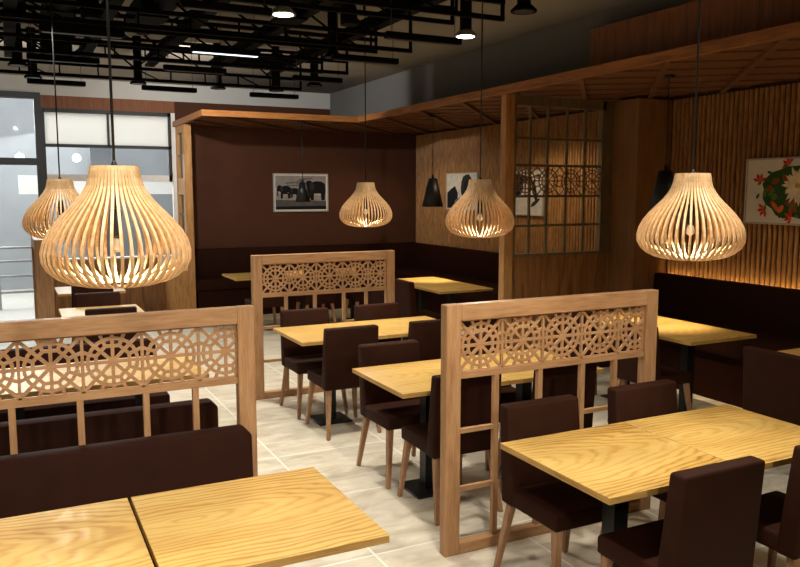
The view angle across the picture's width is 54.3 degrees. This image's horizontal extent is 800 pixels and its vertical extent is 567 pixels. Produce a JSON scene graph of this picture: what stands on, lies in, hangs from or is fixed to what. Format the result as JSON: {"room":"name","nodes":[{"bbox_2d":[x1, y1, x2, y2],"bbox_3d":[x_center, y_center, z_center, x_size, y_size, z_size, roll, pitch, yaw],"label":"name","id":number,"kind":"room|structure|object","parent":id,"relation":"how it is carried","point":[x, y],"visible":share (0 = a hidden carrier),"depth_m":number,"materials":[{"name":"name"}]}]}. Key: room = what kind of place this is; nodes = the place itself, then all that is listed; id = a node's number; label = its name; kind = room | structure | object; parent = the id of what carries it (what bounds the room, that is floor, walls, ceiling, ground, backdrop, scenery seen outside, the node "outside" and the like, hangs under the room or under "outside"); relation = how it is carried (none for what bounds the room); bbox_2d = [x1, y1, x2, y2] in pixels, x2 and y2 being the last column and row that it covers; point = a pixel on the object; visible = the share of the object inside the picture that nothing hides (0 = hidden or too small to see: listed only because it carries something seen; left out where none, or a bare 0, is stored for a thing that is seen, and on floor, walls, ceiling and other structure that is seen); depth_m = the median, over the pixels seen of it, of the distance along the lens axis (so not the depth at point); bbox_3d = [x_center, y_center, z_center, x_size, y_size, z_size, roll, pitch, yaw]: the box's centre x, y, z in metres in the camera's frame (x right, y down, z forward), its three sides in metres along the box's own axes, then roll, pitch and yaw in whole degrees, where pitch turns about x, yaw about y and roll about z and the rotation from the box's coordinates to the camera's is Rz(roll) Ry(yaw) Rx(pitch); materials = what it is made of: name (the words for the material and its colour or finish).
{"room":"restaurant","nodes":[
{"label":"restaurant","id":0,"kind":"room"},
{"bbox_2d":[0,74,415,317],"bbox_3d":[-4.588,-1.247,11.841,10.850,3.600,0.140,-3,7,-26],"label":"wall","id":1,"kind":"structure","parent":0,"point":[233,169],"depth_m":12.90,"materials":[{"name":"brown paint"}]},
{"bbox_2d":[0,90,45,232],"bbox_3d":[-6.663,-1.011,10.812,3.200,3.370,0.120,-3,7,-26],"label":"door","id":2,"kind":"structure","parent":1,"relation":"in","point":[35,96],"depth_m":11.30,"materials":[{"name":"metal"}]},
{"bbox_2d":[40,95,174,112],"bbox_3d":[-4.387,-2.699,11.772,1.900,0.180,0.100,-3,7,-26],"label":"trim","id":3,"kind":"structure","parent":1,"relation":"attached to","point":[46,101],"depth_m":11.70,"materials":[{"name":"wood"}]},
{"bbox_2d":[41,107,177,260],"bbox_3d":[-4.383,-1.486,11.905,1.900,2.260,0.160,-3,7,-26],"label":"window","id":4,"kind":"structure","parent":1,"relation":"in","point":[77,128],"depth_m":11.79,"materials":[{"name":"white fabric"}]},
{"bbox_2d":[44,112,107,144],"bbox_3d":[-4.799,-2.315,11.567,0.850,0.495,0.015,-3,7,-26],"label":"blind","id":5,"kind":"object","parent":4,"relation":"attached to","point":[74,128],"depth_m":11.56,"materials":[{"name":"white fabric"}]},
{"bbox_2d":[109,114,167,146],"bbox_3d":[-4.003,-2.361,11.963,0.858,0.495,0.015,-3,7,-26],"label":"blind","id":6,"kind":"object","parent":4,"relation":"attached to","point":[130,130],"depth_m":11.96,"materials":[{"name":"white fabric"}]},
{"bbox_2d":[273,173,328,211],"bbox_3d":[-1.675,-1.538,13.200,0.975,0.640,0.030,-3,7,-26],"label":"wall picture","id":7,"kind":"object","parent":1,"relation":"attached to","point":[285,185],"visible":0.8,"depth_m":13.16,"materials":[{"name":"white paper"}]},
{"bbox_2d":[0,0,636,93],"bbox_3d":[-0.889,-2.237,4.396,11.150,0.100,16.470,-3,7,-26],"label":"ceiling","id":8,"kind":"structure","parent":0,"point":[549,13],"depth_m":8.84,"materials":[{"name":"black paint"}]},
{"bbox_2d":[3,0,17,57],"bbox_3d":[-1.548,-1.743,3.114,0.090,0.102,10.280,-3,7,-26],"label":"ceiling beam","id":9,"kind":"structure","parent":8,"relation":"attached to","point":[10,27],"depth_m":6.31,"materials":[{"name":"metal"}]},
{"bbox_2d":[27,24,85,86],"bbox_3d":[-3.384,-2.260,7.657,0.530,0.614,0.060,-3,7,-26],"label":"linear light","id":10,"kind":"object","parent":8,"relation":"hanging from","point":[31,80],"visible":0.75,"depth_m":7.66,"materials":[{"name":"black paint"}]},
{"bbox_2d":[39,0,77,55],"bbox_3d":[-1.550,-1.862,3.913,0.260,0.427,6.727,-3,7,-26],"label":"duct","id":11,"kind":"object","parent":8,"relation":"hanging from","point":[58,45],"visible":0.23,"depth_m":6.68,"materials":[{"name":"metal"}]},
{"bbox_2d":[22,0,94,239],"bbox_3d":[-2.207,-1.266,4.988,0.470,1.966,0.469,-6,9,-41],"label":"pendant lamp","id":12,"kind":"object","parent":8,"relation":"hanging from","point":[54,187],"visible":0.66,"depth_m":4.97,"materials":[{"name":"beige wood"}]},
{"bbox_2d":[26,3,99,64],"bbox_3d":[-2.802,-2.135,6.467,0.560,0.584,0.060,-3,7,-26],"label":"linear light","id":13,"kind":"object","parent":8,"relation":"hanging from","point":[29,56],"visible":0.87,"depth_m":6.47,"materials":[{"name":"black paint"}]},
{"bbox_2d":[29,59,96,64],"bbox_3d":[-2.802,-1.848,6.500,0.520,0.005,0.044,-3,7,-26],"label":"diffuser","id":14,"kind":"object","parent":13,"relation":"attached to","point":[81,61],"depth_m":6.52,"materials":[{"name":"black plastic"}]},
{"bbox_2d":[39,4,124,38],"bbox_3d":[-2.193,-2.006,5.359,0.550,0.584,0.060,-3,7,-26],"label":"linear light","id":15,"kind":"object","parent":8,"relation":"hanging from","point":[44,28],"visible":1,"depth_m":5.36,"materials":[{"name":"black paint"}]},
{"bbox_2d":[42,31,121,38],"bbox_3d":[-2.193,-1.718,5.393,0.510,0.005,0.044,-3,7,-26],"label":"diffuser","id":16,"kind":"object","parent":15,"relation":"attached to","point":[102,34],"depth_m":5.40,"materials":[{"name":"black plastic"}]},
{"bbox_2d":[39,0,191,288],"bbox_3d":[-0.927,-0.970,2.459,0.469,1.966,0.470,5,8,34],"label":"pendant lamp","id":17,"kind":"object","parent":8,"relation":"hanging from","point":[104,184],"visible":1,"depth_m":2.45,"materials":[{"name":"beige wood"}]},
{"bbox_2d":[114,179,121,237],"bbox_3d":[-0.927,-0.252,2.543,0.034,0.208,0.034,-3,7,-26],"label":"socket","id":18,"kind":"object","parent":17,"relation":"attached to","point":[116,229],"depth_m":2.54,"materials":[{"name":"black metal"}]},
{"bbox_2d":[133,0,168,23],"bbox_3d":[-1.840,-2.146,5.745,0.220,0.395,0.220,-3,7,-26],"label":"duct","id":19,"kind":"object","parent":8,"relation":"hanging from","point":[149,18],"visible":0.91,"depth_m":5.71,"materials":[{"name":"metal"}]},
{"bbox_2d":[0,26,301,90],"bbox_3d":[-4.348,-2.220,7.254,7.217,0.430,0.034,-3,7,-26],"label":"joist","id":20,"kind":"object","parent":8,"relation":"attached to","point":[131,67],"visible":0.66,"depth_m":8.11,"materials":[{"name":"black paint"}]},
{"bbox_2d":[126,0,180,35],"bbox_3d":[-0.788,-1.945,3.878,0.280,0.273,6.400,-3,7,-26],"label":"duct","id":21,"kind":"object","parent":8,"relation":"hanging from","point":[169,5],"visible":0.27,"depth_m":5.81,"materials":[{"name":"metal"}]},
{"bbox_2d":[0,12,322,73],"bbox_3d":[-4.044,-2.208,6.643,7.217,0.350,0.034,-3,7,-26],"label":"joist","id":22,"kind":"object","parent":8,"relation":"attached to","point":[151,50],"visible":0.4,"depth_m":7.57,"materials":[{"name":"black paint"}]},
{"bbox_2d":[78,0,124,52],"bbox_3d":[-0.954,-1.778,3.409,0.090,0.102,10.280,-3,7,-26],"label":"ceiling beam","id":23,"kind":"structure","parent":22,"relation":"attached to","point":[88,47],"depth_m":6.00,"materials":[{"name":"metal"}]},
{"bbox_2d":[209,0,335,67],"bbox_3d":[0.235,-1.847,4.000,0.090,0.102,10.280,-3,7,-26],"label":"ceiling beam","id":24,"kind":"structure","parent":22,"relation":"attached to","point":[276,31],"depth_m":6.64,"materials":[{"name":"metal"}]},
{"bbox_2d":[267,0,446,74],"bbox_3d":[0.830,-1.882,4.296,0.090,0.102,10.280,-3,7,-26],"label":"ceiling beam","id":25,"kind":"structure","parent":22,"relation":"attached to","point":[370,22],"depth_m":6.47,"materials":[{"name":"metal"}]},
{"bbox_2d":[232,58,279,86],"bbox_3d":[-1.582,-2.320,8.501,0.569,0.309,0.100,-3,7,-26],"label":"duct","id":26,"kind":"object","parent":25,"relation":"attached to","point":[275,75],"visible":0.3,"depth_m":8.53,"materials":[{"name":"metal"}]},
{"bbox_2d":[0,3,347,74],"bbox_3d":[-3.740,-2.078,6.046,7.217,0.430,0.034,-3,7,-26],"label":"joist","id":27,"kind":"object","parent":8,"relation":"attached to","point":[29,37],"visible":0.62,"depth_m":6.85,"materials":[{"name":"black paint"}]},
{"bbox_2d":[145,0,230,66],"bbox_3d":[-0.359,-1.813,3.705,0.090,0.102,10.280,-3,7,-26],"label":"ceiling beam","id":28,"kind":"structure","parent":27,"relation":"attached to","point":[173,41],"depth_m":6.79,"materials":[{"name":"metal"}]},
{"bbox_2d":[0,0,377,53],"bbox_3d":[-3.435,-2.067,5.435,7.217,0.350,0.034,-3,7,-26],"label":"joist","id":29,"kind":"object","parent":8,"relation":"attached to","point":[30,8],"visible":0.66,"depth_m":6.38,"materials":[{"name":"black paint"}]},
{"bbox_2d":[163,23,226,74],"bbox_3d":[-1.854,-2.201,7.027,0.560,0.584,0.060,-3,7,-26],"label":"linear light","id":30,"kind":"object","parent":8,"relation":"hanging from","point":[179,68],"visible":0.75,"depth_m":7.03,"materials":[{"name":"black paint"}]},
{"bbox_2d":[0,0,411,52],"bbox_3d":[-3.131,-1.937,4.838,7.217,0.430,0.034,-3,7,-26],"label":"joist","id":31,"kind":"object","parent":8,"relation":"attached to","point":[77,3],"visible":0.84,"depth_m":5.67,"materials":[{"name":"black paint"}]},
{"bbox_2d":[190,4,260,57],"bbox_3d":[-1.451,-2.166,6.468,0.580,0.524,0.060,-3,7,-26],"label":"linear light","id":32,"kind":"object","parent":8,"relation":"hanging from","point":[194,49],"visible":0.87,"depth_m":6.47,"materials":[{"name":"black paint"}]},
{"bbox_2d":[192,51,257,57],"bbox_3d":[-1.451,-1.908,6.498,0.540,0.005,0.044,-3,7,-26],"label":"diffuser","id":33,"kind":"object","parent":32,"relation":"attached to","point":[231,53],"depth_m":6.50,"materials":[{"name":"white"}]},
{"bbox_2d":[180,0,271,16],"bbox_3d":[-1.071,-1.956,4.804,0.560,0.554,0.060,-3,7,-26],"label":"linear light","id":34,"kind":"object","parent":8,"relation":"hanging from","point":[200,5],"visible":1,"depth_m":4.81,"materials":[{"name":"black paint"}]},
{"bbox_2d":[184,7,268,16],"bbox_3d":[-1.071,-1.683,4.836,0.520,0.005,0.044,-3,7,-26],"label":"diffuser","id":35,"kind":"object","parent":34,"relation":"attached to","point":[231,10],"depth_m":4.84,"materials":[{"name":"black plastic"}]},
{"bbox_2d":[290,0,356,26],"bbox_3d":[-0.846,-2.026,5.585,1.163,0.243,0.130,-3,7,-26],"label":"duct","id":36,"kind":"object","parent":8,"relation":"hanging from","point":[347,20],"visible":0.48,"depth_m":5.76,"materials":[{"name":"metal"}]},
{"bbox_2d":[227,0,454,24],"bbox_3d":[-2.827,-1.925,4.227,7.217,0.350,0.034,-3,7,-26],"label":"joist","id":37,"kind":"object","parent":8,"relation":"attached to","point":[316,6],"visible":0.76,"depth_m":5.55,"materials":[{"name":"black paint"}]},
{"bbox_2d":[331,13,398,64],"bbox_3d":[-0.284,-2.113,6.364,0.590,0.604,0.060,-3,7,-26],"label":"linear light","id":38,"kind":"object","parent":8,"relation":"hanging from","point":[334,56],"visible":1,"depth_m":6.36,"materials":[{"name":"black paint"}]},
{"bbox_2d":[334,59,396,64],"bbox_3d":[-0.284,-1.816,6.399,0.550,0.005,0.044,-3,7,-26],"label":"diffuser","id":39,"kind":"object","parent":38,"relation":"attached to","point":[374,61],"depth_m":6.40,"materials":[{"name":"black plastic"}]},
{"bbox_2d":[339,16,391,226],"bbox_3d":[-0.302,-1.479,6.801,0.470,1.966,0.469,-1,7,-12],"label":"pendant lamp","id":40,"kind":"object","parent":8,"relation":"hanging from","point":[366,191],"visible":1,"depth_m":6.79,"materials":[{"name":"beige"}]},
{"bbox_2d":[319,0,504,21],"bbox_3d":[-2.527,-1.796,3.639,7.217,0.430,0.034,-3,7,-26],"label":"joist","id":41,"kind":"object","parent":8,"relation":"attached to","point":[435,10],"visible":1,"depth_m":5.01,"materials":[{"name":"black paint"}]},
{"bbox_2d":[384,0,461,45],"bbox_3d":[0.168,-2.012,5.501,0.600,0.604,0.060,-3,7,-26],"label":"linear light","id":42,"kind":"object","parent":8,"relation":"hanging from","point":[390,35],"visible":1,"depth_m":5.50,"materials":[{"name":"black paint"}]},
{"bbox_2d":[455,0,476,38],"bbox_3d":[0.494,-2.105,5.846,0.172,0.500,0.172,-3,7,-26],"label":"pendant light","id":43,"kind":"object","parent":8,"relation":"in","point":[465,32],"visible":0.92,"depth_m":5.82,"materials":[{"name":"black paint"}]},
{"bbox_2d":[445,0,514,237],"bbox_3d":[0.544,-1.292,5.212,0.470,1.966,0.469,-1,7,-12],"label":"pendant lamp","id":44,"kind":"object","parent":8,"relation":"hanging from","point":[486,187],"visible":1,"depth_m":5.20,"materials":[{"name":"beige wood"}]},
{"bbox_2d":[636,0,746,260],"bbox_3d":[1.320,-1.086,3.448,0.470,1.966,0.469,-1,7,-12],"label":"pendant lamp","id":45,"kind":"object","parent":8,"relation":"hanging from","point":[730,224],"visible":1,"depth_m":3.44,"materials":[{"name":"beige wood"}]},
{"bbox_2d":[0,308,790,566],"bbox_3d":[-0.889,1.438,4.826,11.150,0.100,16.470,-3,7,-26],"label":"floor","id":46,"kind":"structure","parent":0,"point":[285,442],"depth_m":5.41,"materials":[{"name":"beige tile"}]},
{"bbox_2d":[0,362,81,419],"bbox_3d":[-2.423,0.986,4.963,0.751,0.766,0.752,-3,7,-26],"label":"dining table","id":47,"kind":"object","parent":46,"relation":"on","point":[20,412],"visible":0.08,"depth_m":4.87,"materials":[{"name":"beige wood"}]},
{"bbox_2d":[31,236,56,345],"bbox_3d":[-4.391,0.123,9.601,0.180,1.400,1.460,-3,7,-26],"label":"lattice screen","id":48,"kind":"object","parent":46,"relation":"on","point":[43,283],"visible":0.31,"depth_m":8.95,"materials":[{"name":"brown wood"}]},
{"bbox_2d":[0,498,153,566],"bbox_3d":[-1.223,1.267,2.561,0.751,0.766,0.752,-3,7,-26],"label":"dining table","id":49,"kind":"object","parent":46,"relation":"on","point":[107,533],"visible":1,"depth_m":2.66,"materials":[{"name":"beige wood"}]},
{"bbox_2d":[0,338,169,421],"bbox_3d":[-3.152,0.927,5.444,2.905,0.770,0.660,-3,7,-26],"label":"seat","id":50,"kind":"object","parent":46,"relation":"on","point":[57,409],"visible":0.21,"depth_m":5.73,"materials":[{"name":"brown leather"}]},
{"bbox_2d":[74,291,120,342],"bbox_3d":[-3.115,0.556,8.133,0.470,0.882,0.516,-3,7,-26],"label":"dining chair","id":51,"kind":"object","parent":46,"relation":"on","point":[95,299],"visible":0.12,"depth_m":8.22,"materials":[{"name":"leather"}]},
{"bbox_2d":[58,304,143,316],"bbox_3d":[-2.954,0.656,7.776,0.751,0.766,0.752,-3,7,-26],"label":"dining table","id":52,"kind":"object","parent":46,"relation":"on","point":[66,312],"visible":0.2,"depth_m":7.79,"materials":[{"name":"beige wood"}]},
{"bbox_2d":[0,398,217,455],"bbox_3d":[-2.472,1.086,4.095,2.905,0.770,0.660,-3,7,-26],"label":"seat","id":53,"kind":"object","parent":46,"relation":"on","point":[60,431],"visible":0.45,"depth_m":4.15,"materials":[{"name":"brown leather"}]},
{"bbox_2d":[85,306,137,341],"bbox_3d":[-2.748,0.641,7.405,0.470,0.882,0.516,-3,7,-26],"label":"dining chair","id":54,"kind":"object","parent":46,"relation":"on","point":[129,309],"visible":0.16,"depth_m":7.15,"materials":[{"name":"leather"}]},
{"bbox_2d":[0,424,252,566],"bbox_3d":[-1.949,1.204,3.089,2.935,0.770,0.660,-3,7,-26],"label":"seat","id":55,"kind":"object","parent":46,"relation":"on","point":[59,478],"visible":0.45,"depth_m":3.63,"materials":[{"name":"brown leather"}]},
{"bbox_2d":[0,305,257,476],"bbox_3d":[-1.413,0.826,3.776,1.460,1.360,0.064,-3,7,-26],"label":"lattice screen","id":56,"kind":"object","parent":46,"relation":"on","point":[241,317],"visible":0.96,"depth_m":3.77,"materials":[{"name":"brown wood"}]},
{"bbox_2d":[78,352,208,405],"bbox_3d":[-1.748,0.947,5.299,0.751,0.766,0.752,-3,7,-26],"label":"dining table","id":57,"kind":"object","parent":46,"relation":"on","point":[138,398],"visible":0.18,"depth_m":5.14,"materials":[{"name":"beige wood"}]},
{"bbox_2d":[163,124,195,310],"bbox_3d":[-3.434,-0.939,12.007,0.370,2.949,0.699,-3,7,-26],"label":"pillar","id":58,"kind":"structure","parent":46,"relation":"on","point":[179,292],"depth_m":11.81,"materials":[{"name":"brown wood"}]},
{"bbox_2d":[131,467,388,566],"bbox_3d":[-0.540,1.228,2.901,0.751,0.766,0.752,-3,7,-26],"label":"dining table","id":59,"kind":"object","parent":46,"relation":"on","point":[280,519],"visible":1,"depth_m":2.77,"materials":[{"name":"beige wood"}]},
{"bbox_2d":[245,270,284,324],"bbox_3d":[-1.864,0.248,10.754,0.470,0.882,0.516,-3,7,-26],"label":"dining chair","id":60,"kind":"object","parent":46,"relation":"on","point":[273,302],"visible":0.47,"depth_m":10.58,"materials":[{"name":"leather"}]},
{"bbox_2d":[279,307,347,419],"bbox_3d":[-0.780,0.692,6.972,0.470,0.882,0.516,-3,7,-26],"label":"dining chair","id":61,"kind":"object","parent":46,"relation":"on","point":[295,357],"visible":0.65,"depth_m":7.00,"materials":[{"name":"brown leather"}]},
{"bbox_2d":[295,268,336,322],"bbox_3d":[-1.202,0.210,11.083,0.470,0.882,0.516,-3,7,-26],"label":"dining chair","id":62,"kind":"object","parent":46,"relation":"on","point":[322,299],"visible":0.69,"depth_m":10.90,"materials":[{"name":"leather"}]},
{"bbox_2d":[251,250,394,399],"bbox_3d":[-0.718,0.378,7.597,1.460,1.360,0.064,-3,7,-26],"label":"lattice screen","id":63,"kind":"object","parent":46,"relation":"on","point":[257,261],"visible":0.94,"depth_m":7.46,"materials":[{"name":"brown wood"}]},
{"bbox_2d":[273,322,387,425],"bbox_3d":[-0.599,0.787,6.658,0.751,0.766,0.752,-3,7,-26],"label":"dining table","id":64,"kind":"object","parent":46,"relation":"on","point":[307,335],"visible":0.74,"depth_m":6.65,"materials":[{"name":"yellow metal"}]},
{"bbox_2d":[305,324,380,440],"bbox_3d":[-0.474,0.759,6.397,0.470,0.882,0.516,-3,7,-26],"label":"dining chair","id":65,"kind":"object","parent":46,"relation":"on","point":[340,344],"visible":0.74,"depth_m":6.15,"materials":[{"name":"brown leather"}]},
{"bbox_2d":[195,242,498,330],"bbox_3d":[-0.337,0.152,10.899,4.050,1.040,5.490,-3,7,-26],"label":"banquette","id":66,"kind":"object","parent":46,"relation":"on","point":[412,259],"visible":0.41,"depth_m":12.54,"materials":[{"name":"brown leather"}]},
{"bbox_2d":[354,302,400,342],"bbox_3d":[-0.132,0.654,7.294,0.470,0.882,0.516,-3,7,-26],"label":"dining chair","id":67,"kind":"object","parent":46,"relation":"on","point":[365,312],"visible":0.12,"depth_m":7.39,"materials":[{"name":"leather"}]},
{"bbox_2d":[356,339,419,488],"bbox_3d":[0.012,0.876,5.400,0.470,0.882,0.516,-3,7,-26],"label":"dining chair","id":68,"kind":"object","parent":46,"relation":"on","point":[378,405],"visible":0.71,"depth_m":5.43,"materials":[{"name":"brown wood"}]},
{"bbox_2d":[355,316,464,339],"bbox_3d":[0.076,0.748,6.994,0.751,0.766,0.752,-3,7,-26],"label":"dining table","id":69,"kind":"object","parent":46,"relation":"on","point":[394,327],"visible":0.26,"depth_m":6.96,"materials":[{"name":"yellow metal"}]},
{"bbox_2d":[395,279,440,318],"bbox_3d":[0.216,0.389,9.556,0.516,0.882,0.470,-3,7,-26],"label":"dining chair","id":70,"kind":"object","parent":46,"relation":"on","point":[405,296],"visible":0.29,"depth_m":9.36,"materials":[{"name":"leather"}]},
{"bbox_2d":[408,319,440,360],"bbox_3d":[0.197,0.720,6.731,0.470,0.882,0.516,-3,7,-26],"label":"dining chair","id":71,"kind":"object","parent":46,"relation":"on","point":[427,333],"visible":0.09,"depth_m":6.46,"materials":[{"name":"leather"}]},
{"bbox_2d":[399,277,457,309],"bbox_3d":[0.303,0.342,10.455,0.751,0.766,0.752,-3,7,-26],"label":"dining table","id":72,"kind":"object","parent":46,"relation":"on","point":[419,280],"visible":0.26,"depth_m":10.41,"materials":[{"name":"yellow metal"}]},
{"bbox_2d":[352,359,509,499],"bbox_3d":[0.184,0.969,5.104,0.751,0.766,0.752,-3,7,-26],"label":"dining table","id":73,"kind":"object","parent":46,"relation":"on","point":[409,379],"visible":0.6,"depth_m":5.07,"materials":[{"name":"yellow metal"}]},
{"bbox_2d":[397,374,502,525],"bbox_3d":[0.307,0.942,4.836,0.470,0.882,0.516,-3,7,-26],"label":"dining chair","id":74,"kind":"object","parent":46,"relation":"on","point":[475,391],"visible":0.68,"depth_m":4.63,"materials":[{"name":"brown wood"}]},
{"bbox_2d":[414,282,492,303],"bbox_3d":[0.641,0.421,9.784,0.751,0.766,0.752,-3,7,-26],"label":"dining table","id":75,"kind":"object","parent":46,"relation":"on","point":[450,289],"visible":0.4,"depth_m":9.66,"materials":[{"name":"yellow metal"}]},
{"bbox_2d":[462,331,515,470],"bbox_3d":[0.705,0.836,5.745,0.470,0.882,0.516,-3,7,-26],"label":"dining chair","id":76,"kind":"object","parent":46,"relation":"on","point":[508,392],"visible":0.21,"depth_m":5.79,"materials":[{"name":"brown wood"}]},
{"bbox_2d":[461,349,602,470],"bbox_3d":[0.859,0.930,5.439,0.751,0.766,0.752,-3,7,-26],"label":"dining table","id":77,"kind":"object","parent":46,"relation":"on","point":[523,380],"visible":0.17,"depth_m":5.38,"materials":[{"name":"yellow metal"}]},
{"bbox_2d":[498,362,596,475],"bbox_3d":[0.960,0.905,5.150,0.470,0.882,0.516,-3,7,-26],"label":"dining chair","id":78,"kind":"object","parent":46,"relation":"on","point":[557,381],"visible":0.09,"depth_m":4.91,"materials":[{"name":"brown wood"}]},
{"bbox_2d":[440,289,658,556],"bbox_3d":[0.879,0.748,4.438,1.460,1.360,0.064,-3,7,-26],"label":"lattice screen","id":79,"kind":"object","parent":46,"relation":"on","point":[453,315],"visible":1,"depth_m":4.28,"materials":[{"name":"brown wood"}]},
{"bbox_2d":[498,94,614,353],"bbox_3d":[1.741,-0.544,8.638,1.469,2.949,0.100,-3,7,-26],"label":"lattice screen","id":80,"kind":"object","parent":46,"relation":"on","point":[546,274],"depth_m":8.57,"materials":[{"name":"brown wood"}]},
{"bbox_2d":[493,394,628,566],"bbox_3d":[0.806,1.056,3.868,0.470,0.882,0.516,-3,7,-26],"label":"dining chair","id":81,"kind":"object","parent":46,"relation":"on","point":[559,506],"visible":0.71,"depth_m":3.89,"materials":[{"name":"brown wood"}]},
{"bbox_2d":[557,312,626,394],"bbox_3d":[1.760,0.670,7.158,0.516,0.882,0.470,-3,7,-26],"label":"dining chair","id":82,"kind":"object","parent":46,"relation":"on","point":[602,364],"visible":0.1,"depth_m":6.99,"materials":[{"name":"leather"}]},
{"bbox_2d":[500,422,724,566],"bbox_3d":[0.976,1.151,3.554,0.751,0.766,0.752,-3,7,-26],"label":"dining table","id":83,"kind":"object","parent":46,"relation":"on","point":[616,464],"visible":0.73,"depth_m":3.49,"materials":[{"name":"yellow wood"}]},
{"bbox_2d":[600,379,677,534],"bbox_3d":[1.436,1.016,4.204,0.470,0.882,0.516,-3,7,-26],"label":"dining chair","id":84,"kind":"object","parent":46,"relation":"on","point":[629,402],"visible":0.16,"depth_m":4.28,"materials":[{"name":"brown wood"}]},
{"bbox_2d":[607,319,691,421],"bbox_3d":[2.095,0.748,6.492,0.516,0.882,0.470,-3,7,-26],"label":"dining chair","id":85,"kind":"object","parent":46,"relation":"on","point":[627,369],"visible":0.49,"depth_m":6.40,"materials":[{"name":"leather"}]},
{"bbox_2d":[597,456,764,566],"bbox_3d":[1.153,1.126,3.269,0.470,0.882,0.516,-3,7,-26],"label":"dining chair","id":86,"kind":"object","parent":46,"relation":"on","point":[711,517],"visible":1,"depth_m":3.05,"materials":[{"name":"brown wood"}]},
{"bbox_2d":[611,272,799,407],"bbox_3d":[4.191,0.774,5.591,0.785,1.040,7.020,-3,7,-26],"label":"banquette","id":87,"kind":"object","parent":46,"relation":"on","point":[772,313],"visible":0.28,"depth_m":7.52,"materials":[{"name":"brown leather"}]},
{"bbox_2d":[657,321,756,411],"bbox_3d":[2.453,0.785,6.676,0.751,0.766,0.752,-3,7,-26],"label":"dining table","id":88,"kind":"object","parent":46,"relation":"on","point":[688,334],"visible":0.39,"depth_m":6.61,"materials":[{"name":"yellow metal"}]},
{"bbox_2d":[624,404,799,468],"bbox_3d":[1.651,1.112,3.890,0.751,0.766,0.752,-3,7,-26],"label":"dining table","id":89,"kind":"object","parent":46,"relation":"on","point":[725,432],"visible":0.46,"depth_m":3.83,"materials":[{"name":"yellow wood"}]},
{"bbox_2d":[743,346,799,425],"bbox_3d":[2.682,0.882,5.350,0.516,0.882,0.470,-3,7,-26],"label":"dining chair","id":90,"kind":"object","parent":46,"relation":"on","point":[771,379],"visible":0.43,"depth_m":5.21,"materials":[{"name":"brown leather"}]},
{"bbox_2d":[756,445,799,566],"bbox_3d":[1.783,1.089,3.582,0.470,0.882,0.516,-3,7,-26],"label":"dining chair","id":91,"kind":"object","parent":46,"relation":"on","point":[778,529],"visible":0.7,"depth_m":3.35,"materials":[{"name":"brown wood"}]},
{"bbox_2d":[330,0,695,116],"bbox_3d":[3.184,-2.140,6.448,1.650,0.570,16.250,-3,7,-26],"label":"wall","id":92,"kind":"structure","parent":0,"point":[563,47],"depth_m":8.80,"materials":[{"name":"grey paint"}]},
{"bbox_2d":[172,22,799,213],"bbox_3d":[1.931,-1.166,6.100,4.279,1.285,15.950,-3,7,-26],"label":"canopy","id":93,"kind":"object","parent":92,"relation":"attached to","point":[665,177],"depth_m":7.78,"materials":[{"name":"brown wood"}]},
{"bbox_2d":[590,0,799,66],"bbox_3d":[3.844,-1.657,3.139,0.159,0.379,9.080,-3,7,-26],"label":"wall panel","id":94,"kind":"object","parent":93,"relation":"on","point":[677,26],"visible":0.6,"depth_m":6.13,"materials":[{"name":"brown wood"}]},
{"bbox_2d":[416,78,799,288],"bbox_3d":[3.964,-0.398,7.045,0.145,3.030,16.250,-3,7,-26],"label":"wall","id":95,"kind":"structure","parent":0,"point":[734,126],"depth_m":8.55,"materials":[{"name":"brown wood"}]},
{"bbox_2d":[446,172,478,210],"bbox_3d":[1.004,-1.495,12.670,0.030,0.600,0.975,-3,7,-26],"label":"wall picture","id":96,"kind":"object","parent":95,"relation":"attached to","point":[456,183],"visible":0.58,"depth_m":12.79,"materials":[{"name":"white paper"}]},
{"bbox_2d":[515,169,544,215],"bbox_3d":[1.760,-1.300,11.171,0.030,0.640,0.975,-3,7,-26],"label":"wall picture","id":97,"kind":"object","parent":95,"relation":"attached to","point":[537,203],"visible":0.38,"depth_m":10.96,"materials":[{"name":"white paper"}]},
{"bbox_2d":[607,98,672,350],"bbox_3d":[2.689,-0.578,8.932,0.489,2.949,0.520,-3,7,-26],"label":"column","id":98,"kind":"structure","parent":95,"relation":"attached to","point":[640,124],"depth_m":8.65,"materials":[{"name":"brown wood"}]},
{"bbox_2d":[743,156,799,225],"bbox_3d":[3.675,-0.876,7.367,0.030,0.660,0.975,-3,7,-26],"label":"wall picture","id":99,"kind":"object","parent":95,"relation":"attached to","point":[772,185],"visible":1,"depth_m":7.52,"materials":[{"name":"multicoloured paper"}]},
{"label":"outside","id":100,"kind":"structure","parent":0,"visible":0},
{"bbox_2d":[18,175,171,193],"bbox_3d":[-4.545,-1.998,15.884,5.800,0.350,0.300,-3,7,-26],"label":"trim","id":101,"kind":"structure","parent":100,"point":[28,184],"depth_m":14.91,"materials":[{"name":"white"}]},
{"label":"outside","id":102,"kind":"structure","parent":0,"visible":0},
{"bbox_2d":[0,289,163,320],"bbox_3d":[-10.468,-0.439,21.009,28.000,0.100,21.220,-3,7,-26],"label":"ground","id":103,"kind":"structure","parent":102,"point":[17,306],"depth_m":13.45,"materials":[{"name":"white"}]},
{"bbox_2d":[0,246,33,309],"bbox_3d":[-7.497,-0.040,12.656,3.045,1.052,0.050,-3,7,-26],"label":"handrail","id":104,"kind":"object","parent":103,"relation":"on","point":[14,247],"visible":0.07,"depth_m":13.12,"materials":[{"name":"metal"}]},
{"bbox_2d":[0,98,172,289],"bbox_3d":[-7.877,-2.627,15.539,28.000,5.520,0.200,-3,7,-26],"label":"wall","id":105,"kind":"structure","parent":103,"relation":"on","point":[17,128],"depth_m":15.73,"materials":[{"name":"grey paint"}]},
{"bbox_2d":[88,148,111,256],"bbox_3d":[-5.998,-2.384,15.613,0.400,5.020,0.400,-3,7,-26],"label":"pillar","id":106,"kind":"structure","parent":103,"relation":"on","point":[96,156],"depth_m":15.47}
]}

